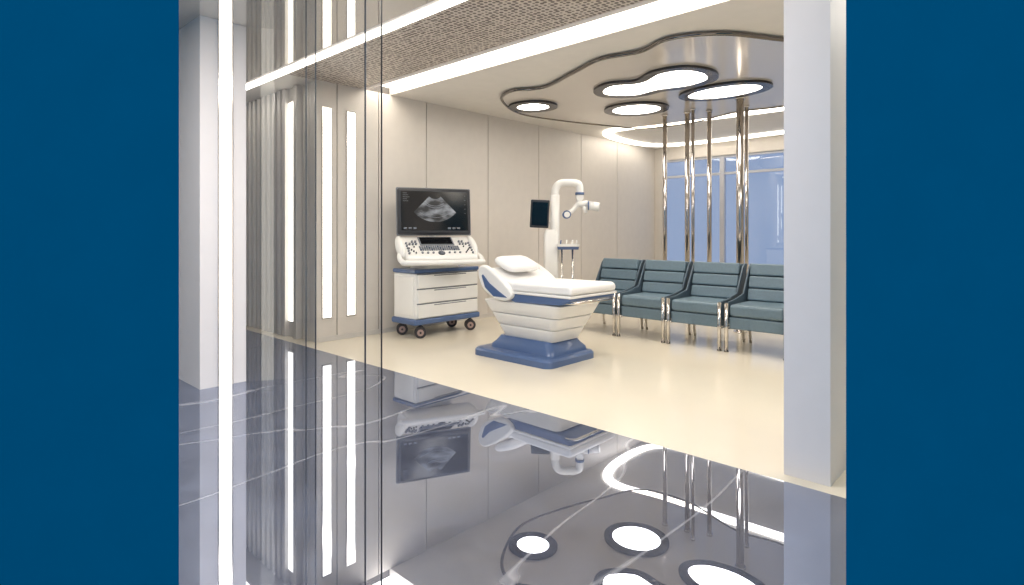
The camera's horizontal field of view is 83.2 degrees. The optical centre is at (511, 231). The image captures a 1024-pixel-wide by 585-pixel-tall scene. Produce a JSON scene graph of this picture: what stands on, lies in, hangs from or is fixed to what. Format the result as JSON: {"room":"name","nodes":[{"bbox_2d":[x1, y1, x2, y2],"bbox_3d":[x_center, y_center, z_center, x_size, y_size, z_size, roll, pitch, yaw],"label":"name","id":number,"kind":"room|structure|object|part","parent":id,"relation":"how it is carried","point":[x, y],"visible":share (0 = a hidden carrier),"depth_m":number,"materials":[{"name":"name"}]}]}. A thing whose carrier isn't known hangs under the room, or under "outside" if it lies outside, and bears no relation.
{"room":"medical clinic","nodes":[
{"label":"medical clinic","id":0,"kind":"room"},
{"bbox_2d":[0,0,178,584],"bbox_3d":[-3.376,-0.265,1.361,5.251,2.830,0.120,0,0,0],"label":"wall","id":1,"kind":"structure","parent":0,"point":[89,89],"depth_m":1.30,"materials":[{"name":"blue paint"}]},
{"bbox_2d":[246,81,314,341],"bbox_3d":[-2.837,-0.350,6.836,2.294,3.000,0.240,0,0,43],"label":"wall slatted","id":2,"kind":"structure","parent":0,"point":[266,117],"depth_m":6.46,"materials":[{"name":"grey metal"}]},
{"bbox_2d":[288,101,292,322],"bbox_3d":[-2.385,-0.220,6.305,0.236,2.420,0.026,0,0,43],"label":"wall light","id":3,"kind":"object","parent":2,"relation":"attached to","point":[290,105],"depth_m":6.33,"materials":[{"name":"white plastic"}]},
{"bbox_2d":[179,0,433,81],"bbox_3d":[-2.563,-1.640,2.415,8.557,0.120,5.000,0,0,43],"label":"ceiling","id":4,"kind":"structure","parent":0,"point":[275,29],"depth_m":4.31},
{"bbox_2d":[246,0,467,90],"bbox_3d":[-0.669,-1.624,4.175,8.900,0.112,0.160,0,0,43],"label":"light","id":5,"kind":"object","parent":4,"relation":"attached to","point":[436,6],"depth_m":4.68,"materials":[{"name":"white plastic"}]},
{"bbox_2d":[362,0,688,89],"bbox_3d":[1.115,-1.637,4.012,7.280,0.125,0.390,0,0,43],"label":"light","id":6,"kind":"object","parent":4,"relation":"attached to","point":[646,6],"visible":0.46,"depth_m":4.87,"materials":[{"name":"white plastic"}]},
{"bbox_2d":[289,0,644,88],"bbox_3d":[0.675,-1.620,3.589,7.260,0.080,0.830,0,0,43],"label":"ceiling","id":7,"kind":"structure","parent":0,"point":[469,27],"depth_m":4.64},
{"bbox_2d":[316,80,654,342],"bbox_3d":[0.323,-0.350,8.603,0.170,3.000,7.034,0,0,43],"label":"wall","id":8,"kind":"structure","parent":0,"point":[504,164],"depth_m":7.64,"materials":[{"name":"paint"}]},
{"bbox_2d":[246,74,314,102],"bbox_3d":[-2.935,-1.630,6.655,2.200,0.100,0.340,0,0,43],"label":"trim","id":9,"kind":"structure","parent":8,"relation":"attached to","point":[287,81],"depth_m":6.27,"materials":[{"name":"paint"}]},
{"bbox_3d":[-1.958,-0.215,6.077,0.025,2.730,0.228,0,0,43],"label":"wall panel","id":10,"kind":"part","parent":8,"relation":"part of","materials":[{"name":"paint"}]},
{"bbox_2d":[322,106,331,318],"bbox_3d":[-1.946,-0.200,6.062,0.024,2.220,0.111,0,0,43],"label":"wall light","id":11,"kind":"object","parent":8,"relation":"attached to","point":[326,111],"depth_m":6.05,"materials":[{"name":"white plastic"}]},
{"bbox_2d":[346,111,355,315],"bbox_3d":[-1.751,-0.200,6.270,0.024,2.220,0.111,0,0,43],"label":"wall light","id":12,"kind":"object","parent":8,"relation":"attached to","point":[350,116],"depth_m":6.25,"materials":[{"name":"white plastic"}]},
{"bbox_3d":[-1.697,-0.215,6.354,0.025,2.730,0.508,0,0,43],"label":"wall panel","id":13,"kind":"part","parent":8,"relation":"part of","materials":[{"name":"paint"}]},
{"bbox_3d":[-1.286,-0.215,6.790,0.025,2.730,0.668,0,0,43],"label":"wall panel","id":14,"kind":"part","parent":8,"relation":"part of","materials":[{"name":"paint"}]},
{"bbox_2d":[318,313,494,342],"bbox_3d":[0.357,1.125,8.513,0.013,0.050,6.920,0,0,43],"label":"baseboard","id":15,"kind":"structure","parent":8,"relation":"attached to","point":[391,329],"depth_m":6.48,"materials":[{"name":"paint"}]},
{"bbox_3d":[-0.692,-0.215,7.420,0.025,2.730,1.038,0,0,43],"label":"wall panel","id":16,"kind":"part","parent":8,"relation":"part of","materials":[{"name":"paint"}]},
{"bbox_3d":[0.028,-0.215,8.184,0.025,2.730,1.038,0,0,43],"label":"wall panel","id":17,"kind":"part","parent":8,"relation":"part of","materials":[{"name":"paint"}]},
{"bbox_3d":[0.748,-0.215,8.948,0.025,2.730,1.038,0,0,43],"label":"wall panel","id":18,"kind":"part","parent":8,"relation":"part of","materials":[{"name":"paint"}]},
{"bbox_3d":[1.468,-0.215,9.712,0.025,2.730,1.038,0,0,43],"label":"wall panel","id":19,"kind":"part","parent":8,"relation":"part of","materials":[{"name":"paint"}]},
{"bbox_3d":[2.274,-0.215,10.567,0.025,2.730,1.288,0,0,43],"label":"wall panel","id":20,"kind":"part","parent":8,"relation":"part of","materials":[{"name":"paint"}]},
{"bbox_2d":[179,313,845,584],"bbox_3d":[0.659,1.200,2.814,12.900,0.100,15.000,0,0,43],"label":"floor","id":21,"kind":"structure","parent":0,"point":[477,489],"depth_m":2.79,"materials":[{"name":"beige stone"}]},
{"bbox_2d":[179,15,245,389],"bbox_3d":[-2.330,-0.215,4.483,0.460,2.730,0.330,0,0,43],"label":"column","id":22,"kind":"structure","parent":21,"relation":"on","point":[198,38],"depth_m":4.33,"materials":[{"name":"white paint"}]},
{"bbox_2d":[217,19,232,386],"bbox_3d":[-2.151,-0.219,4.329,0.024,2.738,0.106,0,0,43],"label":"light","id":23,"kind":"object","parent":22,"relation":"attached to","point":[224,28],"visible":1,"depth_m":4.31,"materials":[{"name":"glowing white light"}]},
{"bbox_2d":[381,0,381,584],"bbox_3d":[-0.395,-0.215,1.746,0.006,2.730,0.004,0,0,43],"label":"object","id":24,"kind":"structure","parent":21,"relation":"on","point":[381,0],"depth_m":1.74,"materials":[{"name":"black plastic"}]},
{"bbox_2d":[392,187,485,338],"bbox_3d":[-0.783,0.326,6.440,0.867,1.649,1.170,0,0,43],"label":"machine","id":25,"kind":"object","parent":21,"relation":"on","point":[439,285],"visible":1,"depth_m":6.43,"materials":[{"name":"white plastic"}]},
{"bbox_3d":[-1.181,0.700,6.329,0.340,0.420,0.018,0,0,43],"label":"panel","id":26,"kind":"part","parent":25,"relation":"part of","materials":[{"name":"white plastic"}]},
{"bbox_2d":[396,187,470,236],"bbox_3d":[-0.880,-0.163,6.549,0.416,0.672,0.809,0,0,43],"label":"monitor","id":27,"kind":"object","parent":25,"relation":"on","point":[431,212],"depth_m":6.50,"materials":[{"name":"black glass"}]},
{"bbox_3d":[-0.716,0.539,6.522,0.032,0.147,0.880,0,0,43],"label":"drawer","id":28,"kind":"part","parent":25,"relation":"part of","materials":[{"name":"white plastic"}]},
{"bbox_3d":[-0.716,0.701,6.522,0.032,0.147,0.880,0,0,43],"label":"drawer","id":29,"kind":"part","parent":25,"relation":"part of","materials":[{"name":"white plastic"}]},
{"bbox_3d":[-0.716,0.862,6.522,0.032,0.147,0.880,0,0,43],"label":"drawer","id":30,"kind":"part","parent":25,"relation":"part of","materials":[{"name":"white plastic"}]},
{"bbox_3d":[-0.697,0.478,6.524,0.016,0.010,0.470,0,0,43],"label":"drawer pull","id":31,"kind":"part","parent":25,"relation":"part of","materials":[{"name":"grey metal"}]},
{"bbox_2d":[475,255,616,368],"bbox_3d":[0.299,0.689,5.325,1.151,0.923,0.764,0,0,43],"label":"chair","id":32,"kind":"object","parent":21,"relation":"on","point":[542,317],"visible":1,"depth_m":5.11,"materials":[{"name":"white plastic"}]},
{"bbox_2d":[495,255,538,271],"bbox_3d":[0.049,0.298,5.505,0.440,0.088,0.270,0,22,-47],"label":"pillow","id":33,"kind":"object","parent":32,"relation":"on","point":[515,263],"depth_m":5.41,"materials":[{"name":"white fabric"}]},
{"bbox_2d":[493,267,555,286],"bbox_3d":[0.094,0.441,5.518,0.372,0.209,0.640,0,0,43],"label":"backrest cushion","id":34,"kind":"object","parent":32,"relation":"on","point":[511,275],"depth_m":5.42,"materials":[{"name":"white leather"}]},
{"bbox_3d":[0.201,1.110,5.375,0.940,0.080,0.700,0,0,43],"label":"plate","id":35,"kind":"part","parent":32,"relation":"part of","materials":[{"name":"blue plastic"}]},
{"bbox_2d":[512,278,614,295],"bbox_3d":[0.461,0.487,5.172,0.684,0.085,0.670,0,0,43],"label":"seat cushion","id":36,"kind":"object","parent":32,"relation":"on","point":[538,286],"depth_m":4.99,"materials":[{"name":"white leather"}]},
{"bbox_3d":[0.637,0.590,5.006,0.221,0.023,0.624,0,0,43],"label":"foot rail","id":37,"kind":"part","parent":32,"relation":"part of","materials":[{"name":"silver metal"}]},
{"bbox_2d":[530,179,599,278],"bbox_3d":[0.640,0.254,6.998,0.851,1.793,0.400,0,0,0],"label":"colposcope","id":38,"kind":"object","parent":21,"relation":"on","point":[539,212],"visible":0.8,"depth_m":6.95,"materials":[{"name":"white plastic"}]},
{"bbox_2d":[531,202,547,225],"bbox_3d":[0.336,-0.220,6.977,0.190,0.280,0.018,3,1,12],"label":"screen","id":39,"kind":"object","parent":38,"relation":"on","point":[539,210],"depth_m":6.97,"materials":[{"name":"black glass"}]},
{"bbox_2d":[530,199,549,227],"bbox_3d":[0.336,-0.220,6.993,0.230,0.340,0.030,3,1,12],"label":"monitor","id":40,"kind":"object","parent":38,"relation":"on","point":[539,212],"depth_m":6.97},
{"bbox_3d":[0.672,-0.521,6.998,0.394,0.244,0.094,0,0,0],"label":"arm","id":41,"kind":"part","parent":38,"relation":"part of","materials":[{"name":"white plastic"}]},
{"bbox_2d":[557,247,578,278],"bbox_3d":[0.657,0.662,6.959,0.329,0.975,0.293,0,0,43],"label":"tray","id":42,"kind":"object","parent":38,"relation":"on","point":[558,248],"depth_m":6.96,"materials":[{"name":"silver metal"}]},
{"bbox_2d":[557,244,579,246],"bbox_3d":[0.671,0.160,6.948,0.270,0.030,0.210,0,0,0],"label":"tray","id":43,"kind":"object","parent":38,"relation":"on","point":[558,245],"depth_m":6.84,"materials":[{"name":"white plastic"}]},
{"bbox_3d":[0.731,-0.308,6.984,0.242,0.251,0.070,0,0,-6],"label":"arm","id":44,"kind":"part","parent":38,"relation":"part of","materials":[{"name":"white plastic"}]},
{"bbox_3d":[0.894,-0.336,6.978,0.199,0.096,0.070,0,0,0],"label":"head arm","id":45,"kind":"part","parent":38,"relation":"part of","materials":[{"name":"white plastic"}]},
{"bbox_2d":[583,201,599,212],"bbox_3d":[0.972,-0.302,6.965,0.210,0.149,0.165,0,0,43],"label":"lamp","id":46,"kind":"object","parent":38,"relation":"attached to","point":[595,206],"depth_m":6.92,"materials":[{"name":"white plastic"}]},
{"bbox_2d":[593,258,645,335],"bbox_3d":[1.158,0.738,6.828,0.584,0.829,0.690,0,0,43],"label":"chair","id":47,"kind":"object","parent":21,"relation":"on","point":[625,274],"visible":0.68,"depth_m":6.86,"materials":[{"name":"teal leather"}]},
{"bbox_3d":[0.981,0.628,7.037,0.020,0.604,0.628,0,0,43],"label":"arm","id":48,"kind":"part","parent":47,"relation":"part of","materials":[{"name":"grey leather"}]},
{"bbox_2d":[599,290,622,303],"bbox_3d":[1.115,0.752,6.782,0.500,0.115,0.500,0,0,43],"label":"seat cushion","id":49,"kind":"object","parent":47,"relation":"on","point":[618,291],"depth_m":6.48,"materials":[{"name":"teal leather"}]},
{"bbox_3d":[1.133,0.915,6.407,0.036,0.470,0.036,0,0,43],"label":"leg","id":50,"kind":"part","parent":47,"relation":"part of","materials":[{"name":"silver metal"}]},
{"bbox_3d":[1.377,0.628,6.664,0.020,0.604,0.628,0,0,43],"label":"arm","id":51,"kind":"part","parent":47,"relation":"part of","materials":[{"name":"grey leather"}]},
{"bbox_2d":[617,260,692,342],"bbox_3d":[1.595,0.738,6.416,0.584,0.829,0.690,0,0,43],"label":"chair","id":52,"kind":"object","parent":21,"relation":"on","point":[659,280],"visible":0.9,"depth_m":6.40,"materials":[{"name":"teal leather"}]},
{"bbox_3d":[1.176,0.915,6.366,0.036,0.470,0.036,0,0,43],"label":"leg","id":53,"kind":"part","parent":52,"relation":"part of","materials":[{"name":"silver metal"}]},
{"bbox_3d":[1.418,0.628,6.626,0.020,0.604,0.628,0,0,43],"label":"arm","id":54,"kind":"part","parent":52,"relation":"part of","materials":[{"name":"grey leather"}]},
{"bbox_2d":[622,292,670,308],"bbox_3d":[1.551,0.752,6.370,0.500,0.115,0.500,0,0,43],"label":"seat cushion","id":55,"kind":"object","parent":52,"relation":"on","point":[630,300],"depth_m":6.23,"materials":[{"name":"teal leather"}]},
{"bbox_3d":[1.569,0.915,5.996,0.036,0.470,0.036,0,0,43],"label":"leg","id":56,"kind":"part","parent":52,"relation":"part of","materials":[{"name":"silver metal"}]},
{"bbox_3d":[1.814,0.628,6.253,0.020,0.604,0.628,0,0,43],"label":"arm","id":57,"kind":"part","parent":52,"relation":"part of","materials":[{"name":"grey leather"}]},
{"bbox_2d":[662,114,667,259],"bbox_3d":[2.010,-0.199,7.587,0.101,2.698,0.101,0,0,43],"label":"chrome pole","id":58,"kind":"object","parent":21,"relation":"on","point":[664,116],"visible":0.61,"depth_m":7.56,"materials":[{"name":"grey metal"}]},
{"bbox_2d":[684,111,690,261],"bbox_3d":[2.256,-0.199,7.424,0.112,2.698,0.112,0,0,43],"label":"chrome pole","id":59,"kind":"object","parent":21,"relation":"on","point":[687,113],"visible":0.59,"depth_m":7.40,"materials":[{"name":"grey metal"}]},
{"bbox_2d":[691,108,694,262],"bbox_3d":[2.262,-0.199,7.212,0.072,2.698,0.072,0,0,43],"label":"chrome pole","id":60,"kind":"object","parent":21,"relation":"on","point":[692,109],"visible":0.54,"depth_m":7.20,"materials":[{"name":"grey metal"}]},
{"bbox_2d":[666,261,746,350],"bbox_3d":[2.031,0.738,6.005,0.584,0.829,0.690,0,0,43],"label":"chair","id":61,"kind":"object","parent":21,"relation":"on","point":[710,285],"visible":0.91,"depth_m":5.99,"materials":[{"name":"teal leather"}]},
{"bbox_3d":[1.613,0.915,5.955,0.036,0.470,0.036,0,0,43],"label":"leg","id":62,"kind":"part","parent":61,"relation":"part of","materials":[{"name":"silver metal"}]},
{"bbox_3d":[1.855,0.628,6.214,0.020,0.604,0.628,0,0,43],"label":"arm","id":63,"kind":"part","parent":61,"relation":"part of","materials":[{"name":"grey leather"}]},
{"bbox_3d":[2.014,1.030,6.381,0.028,0.246,0.077,0,0,43],"label":"leg","id":64,"kind":"part","parent":61,"relation":"part of","materials":[{"name":"silver metal"}]},
{"bbox_2d":[672,296,724,314],"bbox_3d":[1.988,0.752,5.959,0.500,0.115,0.500,0,0,43],"label":"seat cushion","id":65,"kind":"object","parent":61,"relation":"on","point":[682,305],"depth_m":5.83,"materials":[{"name":"teal leather"}]},
{"bbox_3d":[2.006,0.915,5.585,0.036,0.470,0.036,0,0,43],"label":"leg","id":66,"kind":"part","parent":61,"relation":"part of","materials":[{"name":"silver metal"}]},
{"bbox_3d":[2.251,0.628,5.841,0.020,0.604,0.628,0,0,43],"label":"arm","id":67,"kind":"part","parent":61,"relation":"part of","materials":[{"name":"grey leather"}]},
{"bbox_3d":[2.407,1.030,6.010,0.028,0.246,0.077,0,0,43],"label":"leg","id":68,"kind":"part","parent":61,"relation":"part of","materials":[{"name":"silver metal"}]},
{"bbox_2d":[706,109,712,261],"bbox_3d":[2.506,-0.199,7.325,0.101,2.698,0.101,0,0,43],"label":"chrome pole","id":69,"kind":"object","parent":21,"relation":"on","point":[709,112],"visible":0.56,"depth_m":7.30,"materials":[{"name":"grey metal"}]},
{"bbox_2d":[733,96,746,333],"bbox_3d":[2.612,-0.199,6.607,0.151,2.698,0.151,0,0,43],"label":"chrome pole","id":70,"kind":"object","parent":21,"relation":"on","point":[739,101],"visible":0.78,"depth_m":6.57,"materials":[{"name":"grey metal"}]},
{"bbox_2d":[744,105,748,274],"bbox_3d":[2.868,-0.199,7.053,0.079,2.698,0.079,0,0,43],"label":"chrome pole","id":71,"kind":"object","parent":21,"relation":"on","point":[746,107],"visible":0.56,"depth_m":7.03,"materials":[{"name":"grey metal"}]},
{"bbox_2d":[724,263,783,360],"bbox_3d":[2.475,0.738,5.587,0.584,0.829,0.690,0,0,43],"label":"chair","id":72,"kind":"object","parent":21,"relation":"on","point":[760,305],"visible":0.59,"depth_m":5.55,"materials":[{"name":"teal leather"}]},
{"bbox_3d":[2.057,0.915,5.537,0.036,0.470,0.036,0,0,43],"label":"leg","id":73,"kind":"part","parent":72,"relation":"part of","materials":[{"name":"silver metal"}]},
{"bbox_3d":[2.299,0.628,5.796,0.020,0.604,0.628,0,0,43],"label":"arm","id":74,"kind":"part","parent":72,"relation":"part of","materials":[{"name":"grey leather"}]},
{"bbox_3d":[2.458,1.030,5.962,0.028,0.246,0.077,0,0,43],"label":"leg","id":75,"kind":"part","parent":72,"relation":"part of","materials":[{"name":"silver metal"}]},
{"bbox_2d":[730,301,783,320],"bbox_3d":[2.432,0.752,5.540,0.500,0.115,0.500,0,0,43],"label":"seat cushion","id":76,"kind":"object","parent":72,"relation":"on","point":[739,310],"depth_m":5.41,"materials":[{"name":"teal leather"}]},
{"bbox_3d":[2.450,0.915,5.166,0.036,0.470,0.036,0,0,43],"label":"leg","id":77,"kind":"part","parent":72,"relation":"part of","materials":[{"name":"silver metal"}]},
{"bbox_2d":[784,0,845,486],"bbox_3d":[1.611,-0.350,2.934,0.200,3.000,0.720,0,0,43],"label":"pillar","id":78,"kind":"structure","parent":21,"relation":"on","point":[814,30],"depth_m":2.67,"materials":[{"name":"white paint"}]},
{"bbox_3d":[-1.222,-0.215,3.096,3.055,2.730,0.830,0,0,43],"label":"pane","id":79,"kind":"object","parent":21,"relation":"on","visible":0},
{"bbox_2d":[305,0,306,483],"bbox_3d":[-0.942,-0.215,2.640,0.007,2.730,0.006,0,0,43],"label":"joint","id":80,"kind":"object","parent":79,"relation":"attached to","point":[305,0],"visible":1,"depth_m":2.64,"materials":[{"name":"silver metal"}]},
{"bbox_2d":[315,0,315,499],"bbox_3d":[-0.843,-0.215,2.478,0.007,2.730,0.006,0,0,43],"label":"joint","id":81,"kind":"object","parent":79,"relation":"attached to","point":[315,0],"visible":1,"depth_m":2.47,"materials":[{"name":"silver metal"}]},
{"bbox_2d":[364,0,365,584],"bbox_3d":[-0.479,-0.215,1.884,0.007,2.730,0.006,0,0,43],"label":"joint","id":82,"kind":"object","parent":79,"relation":"attached to","point":[364,0],"visible":1,"depth_m":1.88,"materials":[{"name":"silver metal"}]},
{"bbox_2d":[390,0,783,148],"bbox_3d":[3.450,-1.640,6.285,7.600,0.120,6.120,0,0,43],"label":"ceiling","id":83,"kind":"structure","parent":0,"point":[478,87],"depth_m":5.51,"materials":[{"name":"paint"}]},
{"bbox_2d":[509,100,557,112],"bbox_3d":[0.257,-1.538,7.068,0.607,0.026,0.589,0,0,43],"label":"ceiling light","id":84,"kind":"object","parent":83,"relation":"attached to","point":[530,106],"depth_m":7.01,"materials":[{"name":"white plastic"}]},
{"bbox_2d":[604,101,668,115],"bbox_3d":[1.554,-1.538,7.219,0.806,0.026,0.769,0,0,43],"label":"ceiling light","id":85,"kind":"object","parent":83,"relation":"attached to","point":[634,108],"depth_m":7.16,"materials":[{"name":"white plastic"}]},
{"bbox_2d":[500,31,783,128],"bbox_3d":[1.853,-1.555,6.451,3.212,0.035,3.954,0,0,-35],"label":"chrome edge","id":86,"kind":"object","parent":83,"relation":"attached to","point":[706,33],"visible":0.67,"depth_m":5.07,"materials":[{"name":"grey metal"}]},
{"bbox_2d":[503,31,783,127],"bbox_3d":[1.854,-1.564,6.451,3.176,0.028,3.918,0,0,-34],"label":"ceiling light fixture","id":87,"kind":"object","parent":83,"relation":"attached to","point":[734,58],"visible":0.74,"depth_m":5.87,"materials":[{"name":"beige paint"}]},
{"bbox_2d":[603,128,684,146],"bbox_3d":[2.128,-1.565,9.642,0.790,0.029,2.311,0,0,43],"label":"recessed light","id":88,"kind":"object","parent":83,"relation":"in","point":[608,133],"depth_m":9.81,"materials":[{"name":"white plastic"}]},
{"bbox_2d":[593,65,718,97],"bbox_3d":[1.440,-1.538,5.982,1.378,0.026,0.828,0,0,43],"label":"ceiling light","id":89,"kind":"object","parent":83,"relation":"attached to","point":[677,77],"depth_m":5.91,"materials":[{"name":"white plastic"}]},
{"bbox_2d":[690,140,706,144],"bbox_3d":[3.244,-1.565,10.014,0.403,0.029,0.308,0,0,43],"label":"recessed light","id":90,"kind":"object","parent":83,"relation":"in","point":[697,142],"depth_m":10.04,"materials":[{"name":"white plastic"}]},
{"bbox_2d":[712,113,735,119],"bbox_3d":[2.845,-1.565,7.751,0.393,0.029,0.224,0,0,43],"label":"recessed light","id":91,"kind":"object","parent":83,"relation":"in","point":[734,114],"depth_m":7.74,"materials":[{"name":"white plastic"}]},
{"bbox_2d":[712,137,735,142],"bbox_3d":[3.550,-1.565,9.708,0.503,0.029,0.331,0,0,43],"label":"recessed light","id":92,"kind":"object","parent":83,"relation":"in","point":[730,138],"depth_m":9.76,"materials":[{"name":"white plastic"}]},
{"bbox_2d":[679,80,772,100],"bbox_3d":[2.317,-1.538,6.308,1.006,0.026,0.709,0,0,43],"label":"ceiling light","id":93,"kind":"object","parent":83,"relation":"attached to","point":[740,88],"depth_m":6.25,"materials":[{"name":"white plastic"}]},
{"bbox_2d":[744,107,783,115],"bbox_3d":[3.220,-1.565,7.412,0.547,0.029,0.265,0,0,43],"label":"recessed light","id":94,"kind":"object","parent":83,"relation":"in","point":[753,112],"depth_m":7.42,"materials":[{"name":"white plastic"}]},
{"bbox_2d":[744,131,783,138],"bbox_3d":[3.995,-1.565,9.205,0.699,0.029,0.331,0,0,43],"label":"recessed light","id":95,"kind":"object","parent":83,"relation":"in","point":[777,132],"depth_m":9.20,"materials":[{"name":"white plastic"}]},
{"bbox_2d":[655,161,662,259],"bbox_3d":[2.831,-0.375,11.038,0.180,1.950,0.150,0,0,43],"label":"pier","id":96,"kind":"object","parent":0,"point":[658,164],"visible":0.5,"depth_m":10.97,"materials":[{"name":"paint"}]},
{"bbox_2d":[655,135,783,160],"bbox_3d":[5.531,-1.600,8.494,7.600,0.500,0.150,0,0,43],"label":"wall","id":97,"kind":"structure","parent":0,"point":[772,143],"depth_m":10.10,"materials":[{"name":"paint"}]},
{"bbox_2d":[667,156,719,162],"bbox_3d":[3.304,-1.330,10.579,1.060,0.040,0.070,0,0,43],"label":"rail","id":98,"kind":"object","parent":97,"relation":"attached to","point":[713,157],"visible":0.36,"depth_m":10.50,"materials":[{"name":"grey metal"}]},
{"bbox_2d":[724,150,783,157],"bbox_3d":[4.134,-1.330,9.797,1.060,0.040,0.070,0,0,43],"label":"rail","id":99,"kind":"object","parent":97,"relation":"attached to","point":[774,151],"visible":0.64,"depth_m":9.72,"materials":[{"name":"grey metal"}]},
{"bbox_2d":[846,0,1023,584],"bbox_3d":[3.377,-0.265,1.360,5.249,2.830,0.120,0,0,0],"label":"wall","id":100,"kind":"structure","parent":0,"point":[935,88],"depth_m":1.30,"materials":[{"name":"blue paint"}]},
{"bbox_3d":[5.531,0.875,8.494,7.600,0.550,0.150,0,0,43],"label":"wall","id":101,"kind":"structure","parent":0,"visible":0},
{"bbox_2d":[720,155,721,261],"bbox_3d":[3.705,-0.375,10.201,0.040,1.950,0.070,0,0,43],"label":"stile","id":102,"kind":"object","parent":101,"relation":"on","point":[720,155],"visible":0.64,"depth_m":10.17,"materials":[{"name":"grey paint"}]},
{"bbox_2d":[667,173,719,178],"bbox_3d":[3.304,-1.030,10.579,1.060,0.040,0.070,0,0,43],"label":"rail","id":103,"kind":"object","parent":102,"relation":"attached to","point":[713,174],"visible":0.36,"depth_m":10.50,"materials":[{"name":"grey metal"}]},
{"bbox_2d":[722,155,725,262],"bbox_3d":[3.734,-0.375,10.174,0.040,1.950,0.070,0,0,43],"label":"stile","id":104,"kind":"object","parent":101,"relation":"on","point":[723,158],"visible":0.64,"depth_m":10.15,"materials":[{"name":"grey paint"}]},
{"bbox_3d":[4.534,-0.375,9.419,0.040,1.950,0.070,0,0,43],"label":"stile","id":105,"kind":"object","parent":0,"visible":0},
{"bbox_2d":[724,168,783,174],"bbox_3d":[4.134,-1.030,9.797,1.060,0.040,0.070,0,0,43],"label":"rail","id":106,"kind":"object","parent":105,"relation":"attached to","point":[775,169],"visible":0.64,"depth_m":9.71,"materials":[{"name":"grey metal"}]}
]}

